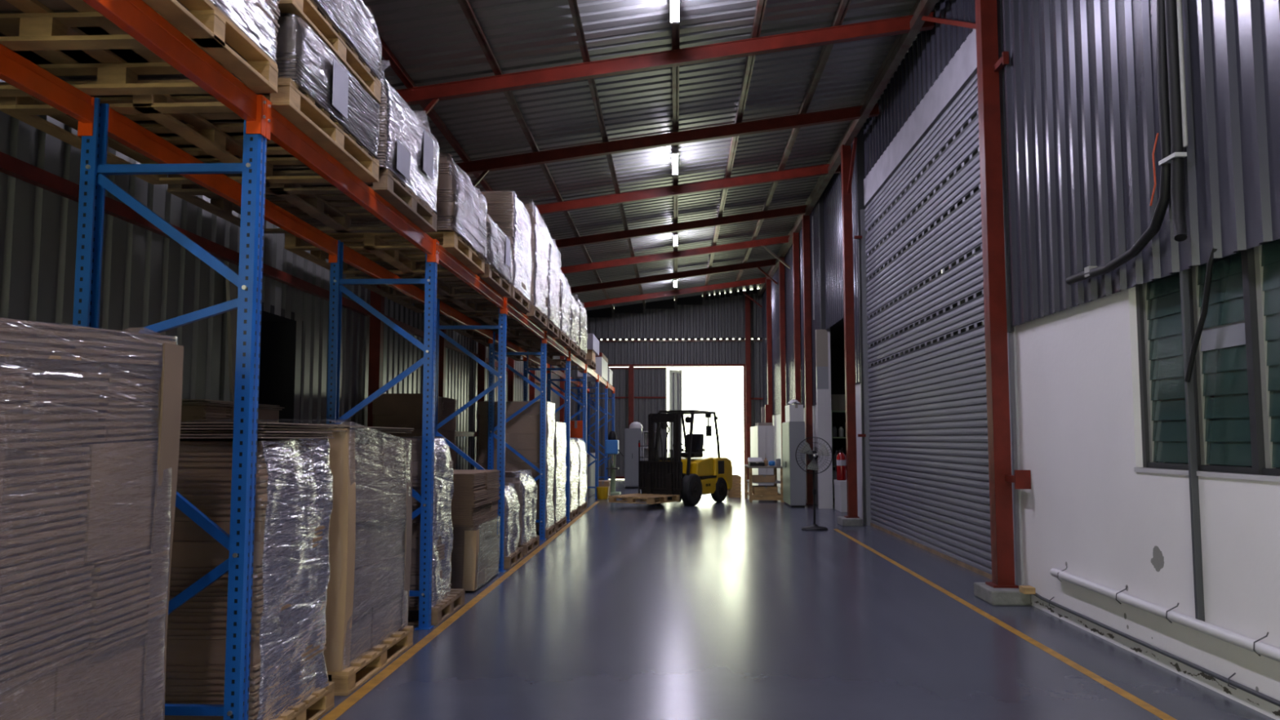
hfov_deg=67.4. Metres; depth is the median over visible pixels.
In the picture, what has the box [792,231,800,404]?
steel column
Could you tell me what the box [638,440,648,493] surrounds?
hand truck
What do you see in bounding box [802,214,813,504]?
steel column
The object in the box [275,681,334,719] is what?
wooden pallet
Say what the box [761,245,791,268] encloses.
knee brace
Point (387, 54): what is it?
purlin
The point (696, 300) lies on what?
trim
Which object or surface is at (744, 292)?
knee brace
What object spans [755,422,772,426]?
cardboard box
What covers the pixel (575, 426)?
crate
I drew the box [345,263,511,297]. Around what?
wooden pallet
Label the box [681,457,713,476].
hood
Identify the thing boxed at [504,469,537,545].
load
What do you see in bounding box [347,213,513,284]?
load
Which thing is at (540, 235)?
load
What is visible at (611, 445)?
drill
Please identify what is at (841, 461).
fire extinguisher
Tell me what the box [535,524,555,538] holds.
wooden pallet
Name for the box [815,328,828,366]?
trim
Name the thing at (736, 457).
ground
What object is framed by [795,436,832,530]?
pedestal fan
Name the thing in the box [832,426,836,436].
paint pot
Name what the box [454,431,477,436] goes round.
beam
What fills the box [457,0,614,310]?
purlin
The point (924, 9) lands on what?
beam
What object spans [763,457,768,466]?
plastic bottle
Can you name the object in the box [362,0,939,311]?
ceiling
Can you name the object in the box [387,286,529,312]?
wooden pallet
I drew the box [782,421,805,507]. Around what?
tall cabinet
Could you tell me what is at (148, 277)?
wall
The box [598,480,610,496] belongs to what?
cardboard box
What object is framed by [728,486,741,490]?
wooden pallet
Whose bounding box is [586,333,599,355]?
cardboard box
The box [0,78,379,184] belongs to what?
wooden pallet
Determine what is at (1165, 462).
window sill
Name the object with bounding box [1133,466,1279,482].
trim
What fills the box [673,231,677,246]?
lamp
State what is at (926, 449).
door
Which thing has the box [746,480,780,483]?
shelf
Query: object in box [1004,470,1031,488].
junction box
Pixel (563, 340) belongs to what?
wooden pallet
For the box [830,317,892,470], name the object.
wall
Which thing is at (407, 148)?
load
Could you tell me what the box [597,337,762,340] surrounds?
trim
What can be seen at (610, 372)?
storage box
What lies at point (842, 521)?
footing
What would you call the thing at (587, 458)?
crate
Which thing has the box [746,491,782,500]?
shelf
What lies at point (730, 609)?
floor
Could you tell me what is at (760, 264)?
rafter
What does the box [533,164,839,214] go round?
rafter
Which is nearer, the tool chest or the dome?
the tool chest
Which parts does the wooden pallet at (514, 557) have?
board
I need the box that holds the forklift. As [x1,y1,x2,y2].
[619,409,732,506]
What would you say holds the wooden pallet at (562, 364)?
on the rack
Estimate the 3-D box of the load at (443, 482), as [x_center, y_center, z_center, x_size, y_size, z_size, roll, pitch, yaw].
[-2.164,1.336,8.140,1.076,1.382,0.777,0,-5,2]
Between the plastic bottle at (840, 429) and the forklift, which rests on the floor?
the forklift
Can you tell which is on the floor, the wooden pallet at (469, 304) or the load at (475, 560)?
the load at (475, 560)
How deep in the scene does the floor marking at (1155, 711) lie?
6.89 m
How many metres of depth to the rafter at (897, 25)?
12.42 m
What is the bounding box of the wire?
[1149,133,1159,205]
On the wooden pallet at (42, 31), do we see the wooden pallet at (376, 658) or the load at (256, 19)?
the load at (256, 19)
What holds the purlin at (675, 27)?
on the rafter
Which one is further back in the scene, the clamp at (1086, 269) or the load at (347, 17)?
the clamp at (1086, 269)
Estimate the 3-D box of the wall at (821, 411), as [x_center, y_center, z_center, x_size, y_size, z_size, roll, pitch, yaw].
[4.243,0.111,25.927,0.450,7.000,18.020,0,-5,2]
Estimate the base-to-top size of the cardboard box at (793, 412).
0.370 m
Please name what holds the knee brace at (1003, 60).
attached to the steel column at (986, 15)
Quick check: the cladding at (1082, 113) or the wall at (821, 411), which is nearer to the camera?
the cladding at (1082, 113)
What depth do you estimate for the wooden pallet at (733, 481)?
24.45 m
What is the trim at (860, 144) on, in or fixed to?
attached to the wall at (821, 411)
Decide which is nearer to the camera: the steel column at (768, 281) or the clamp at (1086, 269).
the clamp at (1086, 269)
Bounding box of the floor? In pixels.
[317,480,1275,719]
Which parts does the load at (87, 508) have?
corner post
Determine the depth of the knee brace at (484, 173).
15.83 m
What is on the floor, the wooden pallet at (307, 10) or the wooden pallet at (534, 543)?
the wooden pallet at (534, 543)
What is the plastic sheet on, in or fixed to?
on the cardboard box at (793, 412)
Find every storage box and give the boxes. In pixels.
[577,352,608,382]
[591,368,613,386]
[833,470,836,497]
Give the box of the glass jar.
[832,453,836,465]
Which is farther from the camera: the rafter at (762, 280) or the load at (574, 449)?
the rafter at (762, 280)
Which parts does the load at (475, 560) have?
corner post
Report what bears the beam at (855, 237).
attached to the steel column at (846, 151)
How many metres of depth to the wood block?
8.45 m
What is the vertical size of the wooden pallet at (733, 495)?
0.075 m
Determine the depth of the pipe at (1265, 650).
6.00 m
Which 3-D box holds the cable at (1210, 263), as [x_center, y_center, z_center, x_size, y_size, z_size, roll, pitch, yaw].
[3.358,-0.259,5.744,0.049,0.763,0.440,-1,-5,7]
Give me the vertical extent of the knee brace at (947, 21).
1.315 m
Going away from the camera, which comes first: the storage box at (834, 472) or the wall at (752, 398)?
the storage box at (834, 472)
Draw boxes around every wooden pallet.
[0,0,278,97]
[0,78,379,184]
[167,168,436,233]
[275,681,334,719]
[277,0,381,103]
[284,231,484,274]
[327,625,413,696]
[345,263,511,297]
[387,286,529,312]
[407,588,465,625]
[439,306,546,327]
[451,319,559,337]
[471,330,569,346]
[494,340,577,354]
[503,546,523,568]
[506,348,586,360]
[517,535,539,555]
[528,359,595,369]
[535,515,566,531]
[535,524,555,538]
[569,507,578,519]
[577,502,586,512]
[608,493,679,504]
[726,493,741,497]
[727,489,741,493]
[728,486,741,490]
[732,475,741,479]
[732,480,741,483]
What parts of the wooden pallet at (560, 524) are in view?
board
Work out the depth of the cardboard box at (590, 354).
23.05 m
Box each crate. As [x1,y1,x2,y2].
[569,420,582,437]
[586,457,587,503]
[732,483,741,486]
[752,485,777,494]
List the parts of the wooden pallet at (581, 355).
board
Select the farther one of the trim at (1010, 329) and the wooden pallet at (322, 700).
the trim at (1010, 329)
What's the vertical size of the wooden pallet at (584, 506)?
0.138 m
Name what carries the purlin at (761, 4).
on the rafter
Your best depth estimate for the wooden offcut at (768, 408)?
26.16 m
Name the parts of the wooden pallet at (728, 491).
rail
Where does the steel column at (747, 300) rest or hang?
on the floor
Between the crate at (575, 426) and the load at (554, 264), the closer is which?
the load at (554, 264)
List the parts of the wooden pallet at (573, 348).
board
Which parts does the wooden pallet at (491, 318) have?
board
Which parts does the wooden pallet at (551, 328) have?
board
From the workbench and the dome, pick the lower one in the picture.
the workbench
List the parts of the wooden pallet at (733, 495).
rail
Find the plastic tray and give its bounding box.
[747,462,764,466]
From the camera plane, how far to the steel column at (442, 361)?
15.57 m
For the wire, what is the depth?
6.08 m
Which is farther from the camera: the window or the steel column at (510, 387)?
the steel column at (510, 387)
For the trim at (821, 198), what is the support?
attached to the wall at (821, 411)
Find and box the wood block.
[1018,585,1035,594]
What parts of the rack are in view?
plate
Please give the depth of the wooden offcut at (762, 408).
26.21 m
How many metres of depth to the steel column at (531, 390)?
25.58 m
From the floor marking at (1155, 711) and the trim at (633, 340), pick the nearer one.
the floor marking at (1155, 711)
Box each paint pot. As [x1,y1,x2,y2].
[776,458,781,466]
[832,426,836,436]
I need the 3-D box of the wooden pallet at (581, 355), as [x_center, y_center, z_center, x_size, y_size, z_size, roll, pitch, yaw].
[-1.891,-0.102,19.507,1.470,0.138,1.300,0,-5,2]
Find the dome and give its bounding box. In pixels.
[629,422,642,428]
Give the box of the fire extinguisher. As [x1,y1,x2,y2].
[835,448,846,480]
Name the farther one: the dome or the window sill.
the dome
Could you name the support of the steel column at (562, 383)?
on the floor
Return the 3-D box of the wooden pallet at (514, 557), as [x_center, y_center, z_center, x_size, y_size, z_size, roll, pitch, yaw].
[-2.033,2.381,11.579,1.100,0.138,1.000,0,-5,2]
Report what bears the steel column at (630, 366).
on the floor
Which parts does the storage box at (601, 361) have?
box lid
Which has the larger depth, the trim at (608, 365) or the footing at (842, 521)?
the trim at (608, 365)
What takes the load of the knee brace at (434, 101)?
attached to the steel column at (377, 301)
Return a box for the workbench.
[744,464,783,502]
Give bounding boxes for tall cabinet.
[624,428,642,488]
[750,426,774,485]
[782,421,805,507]
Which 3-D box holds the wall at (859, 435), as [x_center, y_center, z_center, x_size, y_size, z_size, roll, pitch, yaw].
[3.864,1.316,16.726,0.130,0.050,0.060,0,-5,2]
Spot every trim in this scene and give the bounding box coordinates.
[586,287,756,317]
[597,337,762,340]
[599,339,762,342]
[607,364,746,464]
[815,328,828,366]
[816,366,828,389]
[818,191,825,328]
[856,126,866,524]
[863,28,977,206]
[996,0,1013,333]
[1007,326,1023,586]
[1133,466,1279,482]
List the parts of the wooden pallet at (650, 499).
board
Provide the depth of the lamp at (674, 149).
17.03 m
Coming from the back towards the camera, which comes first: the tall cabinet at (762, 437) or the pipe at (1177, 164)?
the tall cabinet at (762, 437)
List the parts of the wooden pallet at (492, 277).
board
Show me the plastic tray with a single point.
(749, 464)
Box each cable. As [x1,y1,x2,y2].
[1033,592,1279,706]
[1184,247,1217,382]
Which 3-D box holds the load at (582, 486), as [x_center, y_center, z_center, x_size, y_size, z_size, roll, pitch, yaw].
[-1.704,2.311,20.091,1.100,1.384,1.589,0,-5,2]
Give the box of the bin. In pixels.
[833,479,847,511]
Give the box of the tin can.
[768,460,775,466]
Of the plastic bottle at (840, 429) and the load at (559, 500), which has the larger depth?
the plastic bottle at (840, 429)
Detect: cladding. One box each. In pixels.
[761,142,860,415]
[863,0,975,178]
[1000,0,1279,327]
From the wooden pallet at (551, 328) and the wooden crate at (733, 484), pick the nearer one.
the wooden pallet at (551, 328)
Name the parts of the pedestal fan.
motor, blade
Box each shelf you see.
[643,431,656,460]
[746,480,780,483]
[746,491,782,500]
[831,409,845,505]
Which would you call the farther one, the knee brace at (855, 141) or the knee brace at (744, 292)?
the knee brace at (744, 292)
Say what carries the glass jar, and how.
on the storage shelf at (831, 410)
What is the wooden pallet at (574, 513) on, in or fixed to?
on the floor
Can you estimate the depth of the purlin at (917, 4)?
15.59 m
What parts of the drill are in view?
motor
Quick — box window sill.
[1164,462,1279,468]
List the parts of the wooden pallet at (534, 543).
board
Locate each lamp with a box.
[670,0,679,23]
[671,146,678,174]
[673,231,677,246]
[673,279,677,287]
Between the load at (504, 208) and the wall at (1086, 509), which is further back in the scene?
the load at (504, 208)
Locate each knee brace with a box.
[422,98,439,114]
[472,169,488,186]
[742,291,762,307]
[757,266,777,284]
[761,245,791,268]
[847,136,857,193]
[920,16,975,29]
[993,51,1008,71]
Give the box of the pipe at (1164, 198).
[1066,0,1170,284]
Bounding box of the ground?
[608,450,744,479]
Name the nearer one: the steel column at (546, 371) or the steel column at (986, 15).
the steel column at (986, 15)
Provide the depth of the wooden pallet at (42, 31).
4.07 m
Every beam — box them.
[0,151,564,394]
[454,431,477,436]
[758,0,937,295]
[853,235,862,239]
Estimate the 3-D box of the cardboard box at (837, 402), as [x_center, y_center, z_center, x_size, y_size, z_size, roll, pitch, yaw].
[4.710,0.988,22.132,0.640,0.370,0.402,0,-5,2]
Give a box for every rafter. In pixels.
[395,12,934,105]
[455,102,879,174]
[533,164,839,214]
[555,204,811,248]
[560,235,790,274]
[570,258,776,293]
[582,276,766,307]
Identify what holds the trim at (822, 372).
attached to the wall at (821, 411)
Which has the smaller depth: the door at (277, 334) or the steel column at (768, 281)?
the door at (277, 334)
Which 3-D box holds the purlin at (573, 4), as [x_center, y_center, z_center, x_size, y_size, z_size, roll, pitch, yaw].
[-0.614,-3.749,14.371,0.095,0.105,41.970,0,-5,2]
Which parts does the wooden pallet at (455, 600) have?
board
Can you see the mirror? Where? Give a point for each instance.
(708, 428)
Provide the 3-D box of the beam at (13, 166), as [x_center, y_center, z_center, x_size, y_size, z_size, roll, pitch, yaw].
[-3.284,-0.220,16.959,0.065,0.090,36.500,0,-5,2]
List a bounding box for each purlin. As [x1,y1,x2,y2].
[364,17,494,191]
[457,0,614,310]
[568,0,645,306]
[671,0,679,301]
[702,0,767,297]
[731,0,851,293]
[759,0,921,289]
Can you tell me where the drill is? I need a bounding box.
[604,431,623,494]
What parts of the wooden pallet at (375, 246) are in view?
board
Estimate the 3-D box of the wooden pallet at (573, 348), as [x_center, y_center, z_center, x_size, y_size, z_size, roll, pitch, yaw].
[-1.951,-0.235,17.889,1.470,0.138,1.300,0,-5,2]
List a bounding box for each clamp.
[1084,266,1097,277]
[1158,151,1186,165]
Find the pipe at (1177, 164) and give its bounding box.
[1164,0,1187,241]
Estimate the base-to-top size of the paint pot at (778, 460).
0.180 m
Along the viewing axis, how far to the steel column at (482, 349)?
18.91 m
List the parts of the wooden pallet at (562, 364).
board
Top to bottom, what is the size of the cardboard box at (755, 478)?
0.160 m
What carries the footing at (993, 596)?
on the floor
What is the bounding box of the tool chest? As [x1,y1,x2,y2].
[586,453,595,497]
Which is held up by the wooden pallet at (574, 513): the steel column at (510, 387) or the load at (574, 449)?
the load at (574, 449)
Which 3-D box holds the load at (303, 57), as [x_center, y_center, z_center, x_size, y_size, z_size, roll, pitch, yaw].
[-2.416,-1.504,5.455,1.521,0.366,1.381,0,-5,2]
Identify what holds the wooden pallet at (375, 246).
on the rack
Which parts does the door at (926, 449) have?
rail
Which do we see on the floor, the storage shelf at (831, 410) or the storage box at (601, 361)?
the storage shelf at (831, 410)
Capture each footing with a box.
[837,515,862,526]
[973,582,1031,605]
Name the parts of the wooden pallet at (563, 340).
board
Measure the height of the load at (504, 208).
1.142 m
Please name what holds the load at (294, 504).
on the wooden pallet at (322, 700)
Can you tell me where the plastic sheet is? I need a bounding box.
[786,399,799,404]
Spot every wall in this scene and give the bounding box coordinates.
[0,79,565,469]
[569,288,763,479]
[751,397,763,399]
[772,327,863,523]
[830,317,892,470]
[857,434,866,436]
[1015,286,1279,719]
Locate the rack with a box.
[0,0,614,719]
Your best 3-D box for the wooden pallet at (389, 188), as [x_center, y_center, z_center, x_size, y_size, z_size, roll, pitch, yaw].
[-2.361,-1.127,6.958,1.470,0.138,1.300,0,-5,2]
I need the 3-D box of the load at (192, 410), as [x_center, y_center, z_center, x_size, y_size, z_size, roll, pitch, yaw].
[-3.150,1.181,6.820,0.710,1.755,1.226,0,-5,2]
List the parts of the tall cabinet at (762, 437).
cabinet door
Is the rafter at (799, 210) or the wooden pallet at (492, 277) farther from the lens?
the rafter at (799, 210)
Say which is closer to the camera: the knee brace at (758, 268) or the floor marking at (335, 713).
the floor marking at (335, 713)
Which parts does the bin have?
box lid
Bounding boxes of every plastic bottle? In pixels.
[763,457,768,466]
[838,426,843,436]
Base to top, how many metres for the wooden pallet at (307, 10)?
0.138 m
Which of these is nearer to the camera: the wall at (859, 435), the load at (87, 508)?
the load at (87, 508)
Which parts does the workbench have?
leg, leg, leg, leg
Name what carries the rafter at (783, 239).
attached to the beam at (924, 9)
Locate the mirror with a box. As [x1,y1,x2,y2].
[705,413,711,435]
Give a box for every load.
[0,0,279,64]
[0,318,183,719]
[56,13,379,158]
[129,422,337,719]
[179,399,284,436]
[183,424,413,671]
[265,60,439,213]
[280,0,382,80]
[300,152,487,261]
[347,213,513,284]
[372,393,457,469]
[396,435,453,608]
[445,197,550,317]
[450,469,500,591]
[475,400,555,528]
[477,191,532,301]
[503,483,520,556]
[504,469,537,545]
[516,268,571,338]
[546,235,561,328]
[552,422,566,523]
[569,294,579,346]
[569,437,579,512]
[571,293,587,354]
[575,437,586,506]
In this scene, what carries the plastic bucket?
on the floor
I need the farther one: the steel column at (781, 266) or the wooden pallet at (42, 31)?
the steel column at (781, 266)
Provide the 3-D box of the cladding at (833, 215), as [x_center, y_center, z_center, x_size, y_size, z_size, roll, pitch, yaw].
[4.189,-1.056,26.024,0.123,4.824,18.021,0,-5,2]
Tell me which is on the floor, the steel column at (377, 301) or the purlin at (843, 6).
the steel column at (377, 301)
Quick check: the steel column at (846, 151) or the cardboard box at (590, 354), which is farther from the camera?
the cardboard box at (590, 354)
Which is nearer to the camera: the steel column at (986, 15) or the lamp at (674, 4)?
the steel column at (986, 15)
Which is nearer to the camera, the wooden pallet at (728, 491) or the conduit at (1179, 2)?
the conduit at (1179, 2)
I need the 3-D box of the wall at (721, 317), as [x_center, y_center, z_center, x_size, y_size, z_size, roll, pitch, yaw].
[2.607,0.609,35.009,11.201,7.485,0.033,0,-5,2]
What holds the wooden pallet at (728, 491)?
on the wooden pallet at (733, 495)
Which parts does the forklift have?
mast rail, rail, lift chain, load backrest, lift chain, rail, mast rail, seat, armrest, seat, panel, vent panel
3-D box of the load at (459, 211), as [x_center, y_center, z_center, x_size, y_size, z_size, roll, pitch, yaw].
[-2.296,-1.388,8.884,1.552,0.693,1.503,0,-5,2]
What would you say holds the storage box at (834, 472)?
on the storage shelf at (831, 410)
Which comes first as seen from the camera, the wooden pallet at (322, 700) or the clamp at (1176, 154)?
the wooden pallet at (322, 700)
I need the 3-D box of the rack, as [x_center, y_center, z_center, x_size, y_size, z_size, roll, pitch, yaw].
[-1.796,1.237,15.880,0.900,3.120,29.640,0,-5,2]
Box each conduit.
[812,216,814,319]
[1176,0,1188,146]
[1179,269,1204,622]
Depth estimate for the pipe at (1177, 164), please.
5.85 m
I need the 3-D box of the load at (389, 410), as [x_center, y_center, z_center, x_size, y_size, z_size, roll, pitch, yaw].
[-2.923,1.500,12.537,0.646,2.050,1.813,0,-5,2]
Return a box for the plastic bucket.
[596,486,608,499]
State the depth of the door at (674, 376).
35.26 m
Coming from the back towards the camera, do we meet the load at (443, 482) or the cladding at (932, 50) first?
the cladding at (932, 50)
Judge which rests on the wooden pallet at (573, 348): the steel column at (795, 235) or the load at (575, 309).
the load at (575, 309)
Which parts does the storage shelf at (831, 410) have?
post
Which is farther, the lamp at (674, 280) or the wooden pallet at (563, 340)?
the lamp at (674, 280)
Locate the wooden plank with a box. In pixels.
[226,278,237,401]
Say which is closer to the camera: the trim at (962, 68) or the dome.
the trim at (962, 68)
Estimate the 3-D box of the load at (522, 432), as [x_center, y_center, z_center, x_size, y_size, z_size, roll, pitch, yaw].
[-1.925,1.610,14.931,1.113,1.942,0.945,0,-5,2]
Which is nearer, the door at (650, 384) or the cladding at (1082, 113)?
the cladding at (1082, 113)
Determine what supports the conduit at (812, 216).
attached to the cladding at (833, 215)
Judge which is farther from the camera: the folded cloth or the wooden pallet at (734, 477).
the wooden pallet at (734, 477)
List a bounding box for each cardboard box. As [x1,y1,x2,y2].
[577,350,595,373]
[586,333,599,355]
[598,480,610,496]
[751,475,775,482]
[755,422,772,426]
[785,404,803,422]
[831,394,845,410]
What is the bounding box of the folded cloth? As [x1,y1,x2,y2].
[747,457,763,462]
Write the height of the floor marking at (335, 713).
0.002 m
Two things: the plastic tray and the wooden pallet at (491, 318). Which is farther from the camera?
the plastic tray
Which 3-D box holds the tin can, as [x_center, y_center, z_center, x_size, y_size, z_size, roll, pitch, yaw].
[3.169,2.484,23.072,0.160,0.120,0.160,0,-5,2]
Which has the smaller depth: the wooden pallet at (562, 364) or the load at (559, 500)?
the load at (559, 500)
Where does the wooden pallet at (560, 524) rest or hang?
on the floor
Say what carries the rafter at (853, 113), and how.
attached to the beam at (924, 9)
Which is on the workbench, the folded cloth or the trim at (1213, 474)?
the folded cloth
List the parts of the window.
louvre blade, louvre blade, louvre blade, louvre blade, louvre blade, louvre blade, louvre blade, louvre blade, louvre blade, louvre blade, louvre blade, louvre blade, louvre blade, louvre blade, louvre blade, louvre blade, louvre blade, louvre blade, louvre blade, louvre blade, louvre blade, louvre blade, louvre blade, louvre blade, louvre blade, louvre blade, louvre blade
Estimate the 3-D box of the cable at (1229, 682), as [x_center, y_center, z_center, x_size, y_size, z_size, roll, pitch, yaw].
[3.380,1.820,5.272,0.048,0.096,7.051,0,-5,2]
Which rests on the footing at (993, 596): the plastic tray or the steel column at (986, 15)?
the steel column at (986, 15)
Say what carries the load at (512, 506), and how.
on the wooden pallet at (514, 557)
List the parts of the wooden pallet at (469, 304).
board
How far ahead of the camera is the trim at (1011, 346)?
9.02 m
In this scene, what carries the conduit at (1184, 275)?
attached to the wall at (1086, 509)
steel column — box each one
[367,284,384,426]
[438,320,446,397]
[475,342,486,469]
[506,356,514,400]
[528,367,535,400]
[546,370,551,402]
[559,355,564,422]
[628,364,633,428]
[744,295,751,479]
[766,279,772,404]
[778,256,786,491]
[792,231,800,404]
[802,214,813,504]
[840,144,859,518]
[974,0,1018,587]
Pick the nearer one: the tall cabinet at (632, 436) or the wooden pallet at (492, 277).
the wooden pallet at (492, 277)
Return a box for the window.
[1135,239,1279,475]
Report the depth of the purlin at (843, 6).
15.27 m
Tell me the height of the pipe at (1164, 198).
3.731 m
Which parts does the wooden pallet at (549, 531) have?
board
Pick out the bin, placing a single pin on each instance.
(840, 486)
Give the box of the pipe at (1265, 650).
[1049,566,1279,662]
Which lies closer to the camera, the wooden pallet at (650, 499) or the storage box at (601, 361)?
the wooden pallet at (650, 499)
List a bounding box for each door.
[258,302,302,423]
[608,367,666,479]
[668,369,682,457]
[860,73,991,579]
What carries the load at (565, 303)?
on the wooden pallet at (563, 340)
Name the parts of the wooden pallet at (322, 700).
board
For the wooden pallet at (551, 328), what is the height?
0.138 m
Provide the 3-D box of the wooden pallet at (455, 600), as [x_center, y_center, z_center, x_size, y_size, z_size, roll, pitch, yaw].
[-2.158,2.109,8.242,1.100,0.138,1.000,0,-5,2]
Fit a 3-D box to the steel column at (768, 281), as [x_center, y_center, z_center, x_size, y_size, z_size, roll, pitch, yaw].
[4.229,0.691,31.412,0.210,6.735,0.240,0,-5,2]
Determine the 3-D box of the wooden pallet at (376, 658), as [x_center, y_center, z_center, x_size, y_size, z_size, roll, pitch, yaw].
[-2.230,1.953,6.330,1.100,0.138,1.400,0,-5,2]
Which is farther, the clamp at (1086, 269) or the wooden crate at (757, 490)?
the wooden crate at (757, 490)
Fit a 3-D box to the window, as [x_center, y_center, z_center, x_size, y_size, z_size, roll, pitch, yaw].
[3.477,-0.045,5.094,0.090,1.320,3.300,0,-5,2]
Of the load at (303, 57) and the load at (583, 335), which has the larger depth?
the load at (583, 335)
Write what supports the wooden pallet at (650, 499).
on the forklift
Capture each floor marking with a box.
[320,501,599,719]
[833,528,1176,719]
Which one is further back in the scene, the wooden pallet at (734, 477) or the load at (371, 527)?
the wooden pallet at (734, 477)
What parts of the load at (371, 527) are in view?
corner post, corner post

